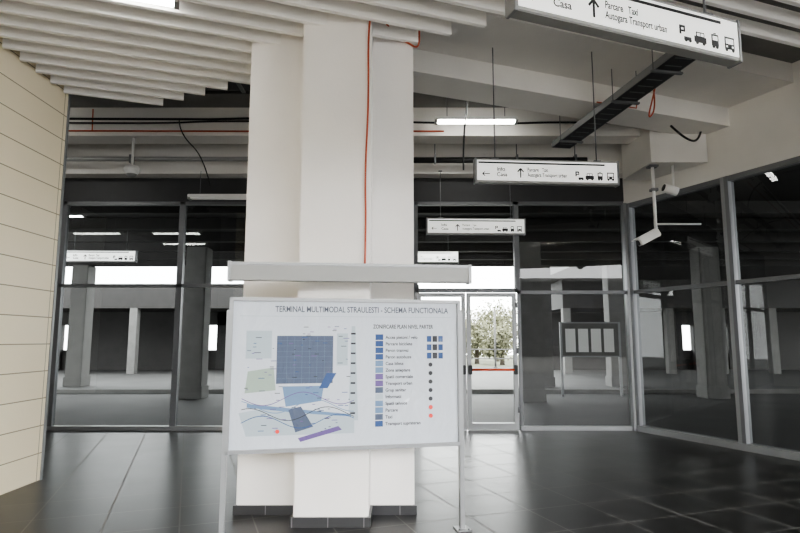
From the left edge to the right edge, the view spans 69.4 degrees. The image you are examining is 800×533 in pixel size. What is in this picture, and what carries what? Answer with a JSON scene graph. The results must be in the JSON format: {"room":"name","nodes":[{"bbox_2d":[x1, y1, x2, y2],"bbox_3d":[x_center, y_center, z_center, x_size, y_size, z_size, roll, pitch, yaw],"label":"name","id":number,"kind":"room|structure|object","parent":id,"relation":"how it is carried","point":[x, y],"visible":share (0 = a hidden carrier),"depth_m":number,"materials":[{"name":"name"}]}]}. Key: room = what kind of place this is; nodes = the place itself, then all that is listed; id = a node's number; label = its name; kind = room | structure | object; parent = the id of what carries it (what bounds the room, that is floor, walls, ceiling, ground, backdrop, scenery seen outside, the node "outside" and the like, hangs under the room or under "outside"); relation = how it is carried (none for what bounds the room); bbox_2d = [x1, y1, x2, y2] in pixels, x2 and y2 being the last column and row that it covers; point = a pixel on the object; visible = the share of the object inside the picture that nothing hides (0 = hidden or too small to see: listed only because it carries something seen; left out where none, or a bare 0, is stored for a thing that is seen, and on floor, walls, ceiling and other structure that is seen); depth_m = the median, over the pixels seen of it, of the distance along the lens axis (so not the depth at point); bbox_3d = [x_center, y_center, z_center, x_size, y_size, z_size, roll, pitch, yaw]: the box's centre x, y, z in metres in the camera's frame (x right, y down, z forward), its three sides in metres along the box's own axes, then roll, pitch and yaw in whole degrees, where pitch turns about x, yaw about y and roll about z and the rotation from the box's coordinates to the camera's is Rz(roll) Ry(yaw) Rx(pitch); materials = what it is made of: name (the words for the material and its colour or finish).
{"room":"transit station hall","nodes":[
{"label":"transit station hall","id":0,"kind":"room"},
{"bbox_2d":[0,37,70,495],"bbox_3d":[-4.171,-1.023,0.482,0.362,5.250,12.700,0,-7,0],"label":"wall","id":1,"kind":"structure","parent":0,"point":[34,111],"depth_m":6.21,"materials":[{"name":"beige tile"}]},
{"bbox_2d":[63,144,623,201],"bbox_3d":[-2.470,-1.792,10.432,13.060,1.230,0.450,0,-7,0],"label":"ceiling beam","id":2,"kind":"structure","parent":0,"point":[85,181],"depth_m":10.25,"materials":[{"name":"paint"}]},
{"bbox_2d":[46,202,64,430],"bbox_3d":[-7.525,0.828,10.227,2.950,4.020,0.110,0,-7,0],"label":"window","id":3,"kind":"structure","parent":2,"relation":"in","point":[63,202],"depth_m":10.16,"materials":[{"name":"metal"}]},
{"bbox_2d":[48,202,182,430],"bbox_3d":[-4.985,0.828,10.227,2.130,4.020,0.110,0,-7,0],"label":"window","id":4,"kind":"structure","parent":2,"relation":"in","point":[113,368],"depth_m":10.21,"materials":[{"name":"glass"}]},
{"bbox_2d":[172,202,245,430],"bbox_3d":[-2.660,0.828,10.227,2.520,4.020,0.110,0,-7,0],"label":"window","id":5,"kind":"structure","parent":2,"relation":"in","point":[212,233],"depth_m":10.24,"materials":[{"name":"glass"}]},
{"bbox_2d":[414,202,415,299],"bbox_3d":[-0.560,0.828,10.227,1.680,4.020,0.110,0,-7,0],"label":"window","id":6,"kind":"structure","parent":2,"relation":"in","point":[414,202],"depth_m":10.34,"materials":[{"name":"metal"}]},
{"bbox_2d":[416,202,517,292],"bbox_3d":[1.180,-0.352,10.376,1.800,1.640,0.100,0,-7,0],"label":"window","id":7,"kind":"structure","parent":2,"relation":"in","point":[418,290],"depth_m":10.30,"materials":[{"name":"metal"}]},
{"bbox_2d":[417,293,466,429],"bbox_3d":[0.725,1.636,10.079,0.860,2.360,0.170,0,-7,0],"label":"door","id":8,"kind":"structure","parent":7,"relation":"attached to","point":[419,295],"depth_m":10.16,"materials":[{"name":"silver metal"}]},
{"bbox_2d":[466,293,519,429],"bbox_3d":[1.620,1.636,10.079,0.890,2.360,0.170,0,-7,0],"label":"door","id":9,"kind":"structure","parent":7,"relation":"attached to","point":[471,426],"depth_m":10.05,"materials":[{"name":"silver metal"}]},
{"bbox_2d":[515,202,632,430],"bbox_3d":[3.070,0.828,10.227,1.980,4.020,0.110,0,-7,0],"label":"window","id":10,"kind":"structure","parent":2,"relation":"in","point":[573,365],"depth_m":10.21,"materials":[{"name":"glass"}]},
{"bbox_2d":[68,108,639,143],"bbox_3d":[-2.550,-2.297,9.463,12.900,0.470,0.400,0,-7,0],"label":"ceiling beam","id":11,"kind":"structure","parent":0,"point":[453,133],"depth_m":9.27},
{"bbox_2d":[0,430,799,532],"bbox_3d":[1.202,1.879,1.905,20.405,0.150,16.250,0,-7,0],"label":"floor","id":12,"kind":"structure","parent":0,"point":[517,481],"depth_m":6.14,"materials":[{"name":"tile"}]},
{"bbox_2d":[236,0,413,516],"bbox_3d":[-0.670,-0.355,5.765,1.600,5.250,1.250,0,-7,0],"label":"concrete column","id":13,"kind":"structure","parent":12,"relation":"on","point":[305,202],"depth_m":5.33,"materials":[{"name":"paint"}]},
{"bbox_2d":[233,489,416,527],"bbox_3d":[-0.670,2.209,5.441,1.640,0.080,1.290,0,-7,0],"label":"baseboard","id":14,"kind":"structure","parent":13,"relation":"attached to","point":[295,522],"depth_m":5.14,"materials":[{"name":"tile"}]},
{"bbox_2d":[227,261,471,284],"bbox_3d":[-0.412,0.068,4.960,2.024,0.161,0.320,1,-7,-7],"label":"light","id":15,"kind":"object","parent":13,"relation":"attached to","point":[236,271],"visible":1,"depth_m":4.82,"materials":[{"name":"grey"}]},
{"bbox_2d":[69,14,655,263],"bbox_3d":[-2.645,-1.190,7.155,12.309,3.155,3.847,0,-7,0],"label":"conduit","id":16,"kind":"object","parent":13,"relation":"attached to","point":[412,45],"visible":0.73,"depth_m":7.52,"materials":[{"name":"red"}]},
{"bbox_2d":[219,297,471,532],"bbox_3d":[-0.420,1.204,4.686,2.030,1.885,0.140,2,-7,-12],"label":"information board","id":17,"kind":"object","parent":12,"relation":"on","point":[301,374],"visible":1,"depth_m":4.71,"materials":[{"name":"silver metal"}]},
{"bbox_2d":[228,301,457,450],"bbox_3d":[-0.419,0.872,4.725,1.850,1.155,0.006,2,-7,-12],"label":"poster","id":18,"kind":"object","parent":17,"relation":"attached to","point":[303,375],"depth_m":4.71,"materials":[{"name":"grey paper"}]},
{"bbox_2d":[239,316,450,441],"bbox_3d":[-0.418,0.906,4.717,1.750,0.994,0.003,2,-7,-12],"label":"print","id":19,"kind":"object","parent":17,"relation":"attached to","point":[302,378],"depth_m":4.71,"materials":[{"name":"grey"}]},
{"bbox_2d":[70,0,799,107],"bbox_3d":[1.202,-3.553,2.591,20.405,0.300,16.250,0,-7,0],"label":"ceiling","id":20,"kind":"structure","parent":0,"point":[750,44],"depth_m":8.94,"materials":[{"name":"concrete"}]},
{"bbox_2d":[123,138,140,177],"bbox_3d":[-4.300,-1.748,9.292,0.260,0.652,0.260,0,-7,0],"label":"dome camera","id":21,"kind":"object","parent":20,"relation":"attached to","point":[131,170],"visible":1,"depth_m":9.22,"materials":[{"name":"white plastic"}]},
{"bbox_2d":[187,175,246,199],"bbox_3d":[-3.000,-1.404,10.005,1.300,0.504,0.140,0,-7,0],"label":"ceiling lamp","id":22,"kind":"object","parent":20,"relation":"hanging from","point":[189,196],"visible":0.63,"depth_m":9.92,"materials":[{"name":"white plastic"}]},
{"bbox_2d":[205,81,249,92],"bbox_3d":[-5.250,-2.548,7.539,7.100,0.446,0.360,0,-7,0],"label":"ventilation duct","id":23,"kind":"object","parent":20,"relation":"attached to","point":[232,86],"visible":0.02,"depth_m":7.57,"materials":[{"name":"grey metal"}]},
{"bbox_2d":[66,144,587,164],"bbox_3d":[-2.800,-2.113,9.943,12.000,0.706,0.140,0,-7,0],"label":"pipe","id":24,"kind":"object","parent":20,"relation":"attached to","point":[434,159],"visible":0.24,"depth_m":9.87,"materials":[{"name":"grey metal"}]},
{"bbox_2d":[69,91,701,185],"bbox_3d":[-1.664,-2.066,8.834,12.681,1.028,2.274,-1,-7,5],"label":"cable","id":25,"kind":"object","parent":20,"relation":"attached to","point":[239,119],"visible":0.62,"depth_m":9.16,"materials":[{"name":"black plastic"}]},
{"bbox_2d":[0,0,799,105],"bbox_3d":[2.653,-3.247,0.613,13.281,0.797,13.450,0,-7,0],"label":"ceiling","id":26,"kind":"structure","parent":20,"relation":"hanging from","point":[122,50],"depth_m":5.54,"materials":[{"name":"white metal"}]},
{"bbox_2d":[135,0,179,9],"bbox_3d":[-2.260,-2.686,4.956,0.720,0.821,0.140,3,-8,-20],"label":"ceiling lamp","id":27,"kind":"object","parent":26,"relation":"in","point":[170,3],"depth_m":4.98,"materials":[{"name":"white plastic"}]},
{"bbox_2d":[426,170,525,235],"bbox_3d":[1.300,-1.096,9.966,1.704,1.125,0.102,0,-7,-2],"label":"hanging sign","id":28,"kind":"object","parent":20,"relation":"hanging from","point":[440,225],"visible":1,"depth_m":9.87,"materials":[{"name":"grey"}]},
{"bbox_2d":[434,98,517,124],"bbox_3d":[1.150,-2.390,8.769,1.250,0.451,0.140,0,-7,0],"label":"ceiling lamp","id":29,"kind":"object","parent":20,"relation":"hanging from","point":[504,119],"depth_m":8.69,"materials":[{"name":"white plastic"}]},
{"bbox_2d":[473,48,619,187],"bbox_3d":[1.700,-1.896,6.811,1.704,1.922,0.103,1,-7,-5],"label":"hanging sign","id":30,"kind":"object","parent":20,"relation":"hanging from","point":[597,173],"visible":1,"depth_m":6.67,"materials":[{"name":"grey"}]},
{"bbox_2d":[413,49,728,133],"bbox_3d":[0.869,-2.521,7.371,10.068,0.550,4.113,0,-7,0],"label":"ceiling beam","id":31,"kind":"structure","parent":20,"relation":"attached to","point":[436,74],"depth_m":7.62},
{"bbox_2d":[413,0,793,107],"bbox_3d":[3.332,-2.647,7.492,6.557,0.270,3.081,0,-7,0],"label":"ceiling beam","id":32,"kind":"structure","parent":20,"relation":"attached to","point":[515,43],"depth_m":7.17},
{"bbox_2d":[552,50,694,148],"bbox_3d":[2.815,-2.394,7.686,0.380,0.716,3.096,1,-7,-10],"label":"cable tray","id":33,"kind":"object","parent":20,"relation":"attached to","point":[665,67],"visible":0.84,"depth_m":7.28,"materials":[{"name":"grey metal"}]},
{"bbox_2d":[505,0,742,68],"bbox_3d":[1.400,-2.302,3.597,1.704,1.922,0.102,3,-8,-21],"label":"hanging sign","id":34,"kind":"object","parent":20,"relation":"hanging from","point":[656,25],"visible":1,"depth_m":3.48,"materials":[{"name":"grey"}]},
{"bbox_2d":[632,164,700,245],"bbox_3d":[4.114,-0.948,8.944,1.073,1.274,0.190,0,-7,0],"label":"security camera","id":35,"kind":"object","parent":20,"relation":"hanging from","point":[654,233],"visible":1,"depth_m":8.92,"materials":[{"name":"white plastic"}]},
{"bbox_2d":[662,165,678,195],"bbox_3d":[4.195,-1.337,8.989,0.247,0.490,0.140,0,-7,0],"label":"security camera","id":36,"kind":"object","parent":20,"relation":"hanging from","point":[672,189],"visible":1,"depth_m":8.93,"materials":[{"name":"white plastic"}]},
{"bbox_2d":[418,206,513,266],"bbox_3d":[-1.000,-0.664,16.085,38.000,0.250,8.750,0,-7,0],"label":"ceiling","id":37,"kind":"structure","parent":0,"point":[474,250],"depth_m":15.31,"materials":[{"name":"black metal"}]},
{"bbox_2d":[621,129,707,179],"bbox_3d":[4.265,-2.034,9.429,0.922,1.000,1.000,0,-7,0],"label":"ceiling beam","id":38,"kind":"structure","parent":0,"point":[663,149],"depth_m":8.93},
{"bbox_2d":[623,60,799,202],"bbox_3d":[7.732,-2.765,2.491,0.100,1.290,17.833,3,-8,-24],"label":"wall","id":39,"kind":"structure","parent":0,"point":[762,130],"depth_m":8.31,"materials":[{"name":"paint"}]},
{"bbox_2d":[621,203,636,430],"bbox_3d":[4.080,0.844,10.195,0.160,3.980,0.180,0,-7,0],"label":"trim","id":40,"kind":"structure","parent":39,"relation":"attached to","point":[623,206],"depth_m":10.12,"materials":[{"name":"silver metal"}]},
{"bbox_2d":[626,177,741,449],"bbox_3d":[4.496,0.737,9.266,0.160,3.960,1.898,3,-8,-24],"label":"window","id":41,"kind":"structure","parent":39,"relation":"in","point":[684,350],"depth_m":9.18,"materials":[{"name":"glass"}]},
{"bbox_2d":[723,156,799,460],"bbox_3d":[5.298,0.515,7.505,0.160,3.960,1.997,3,-8,-24],"label":"window","id":42,"kind":"structure","parent":39,"relation":"in","point":[762,204],"depth_m":7.98,"materials":[{"name":"glass"}]},
{"label":"outside","id":43,"kind":"structure","parent":0,"visible":0},
{"bbox_2d":[466,367,519,429],"bbox_3d":[0.000,2.650,7.729,80.000,0.180,104.000,0,-7,0],"label":"paving","id":44,"kind":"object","parent":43,"point":[486,408],"depth_m":15.51,"materials":[{"name":"concrete"}]},
{"bbox_2d":[418,215,511,231],"bbox_3d":[2.000,-1.309,13.773,44.000,0.450,33.000,0,-7,0],"label":"canopy roof","id":45,"kind":"object","parent":44,"relation":"on","point":[419,216],"visible":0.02,"depth_m":13.26,"materials":[{"name":"grey metal"}]},
{"bbox_2d":[418,250,458,263],"bbox_3d":[0.530,-0.578,13.630,1.704,1.016,0.102,0,-7,0],"label":"hanging sign","id":46,"kind":"object","parent":45,"relation":"hanging from","point":[448,256],"visible":0.45,"depth_m":13.54,"materials":[{"name":"grey"}]},
{"bbox_2d":[460,310,512,367],"bbox_3d":[5.300,4.034,32.249,4.000,3.220,0.200,0,-7,0],"label":"railing post","id":47,"kind":"object","parent":44,"relation":"on","point":[494,311],"visible":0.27,"depth_m":32.14,"materials":[{"name":"grey metal"}]},
{"bbox_2d":[466,355,512,366],"bbox_3d":[0.000,7.443,46.433,80.000,0.010,26.000,0,-7,0],"label":"lawn","id":48,"kind":"structure","parent":44,"relation":"on","point":[482,362],"depth_m":39.55,"materials":[{"name":"green plant"}]},
{"bbox_2d":[460,305,484,337],"bbox_3d":[4.504,4.745,44.805,4.657,4.936,5.012,-3,-8,20],"label":"tree","id":49,"kind":"object","parent":48,"relation":"on","point":[472,319],"visible":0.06,"depth_m":45.23,"materials":[{"name":"green plant"}]},
{"bbox_2d":[466,318,493,363],"bbox_3d":[5.115,4.792,37.779,3.004,3.081,3.214,0,-7,0],"label":"tree","id":50,"kind":"object","parent":48,"relation":"on","point":[478,331],"visible":0.61,"depth_m":37.30,"materials":[{"name":"green plant"}]},
{"bbox_2d":[473,302,512,361],"bbox_3d":[6.957,4.666,41.445,4.047,4.250,3.784,0,-7,0],"label":"tree","id":51,"kind":"object","parent":48,"relation":"on","point":[506,317],"visible":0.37,"depth_m":41.21,"materials":[{"name":"green plant"}]},
{"bbox_2d":[471,297,517,352],"bbox_3d":[7.880,4.714,47.082,5.072,5.569,5.586,0,-7,0],"label":"tree","id":52,"kind":"object","parent":48,"relation":"on","point":[488,303],"visible":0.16,"depth_m":46.30,"materials":[{"name":"green plant"}]},
{"bbox_2d":[478,321,517,364],"bbox_3d":[6.139,4.712,35.747,2.797,2.730,2.677,0,-7,0],"label":"tree","id":53,"kind":"object","parent":48,"relation":"on","point":[502,338],"visible":0.8,"depth_m":35.28,"materials":[{"name":"green plant"}]},
{"bbox_2d":[472,389,513,393],"bbox_3d":[-1.000,3.670,16.999,38.000,0.120,0.250,0,-7,0],"label":"kerb","id":54,"kind":"object","parent":44,"relation":"on","point":[474,391],"depth_m":16.88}
]}

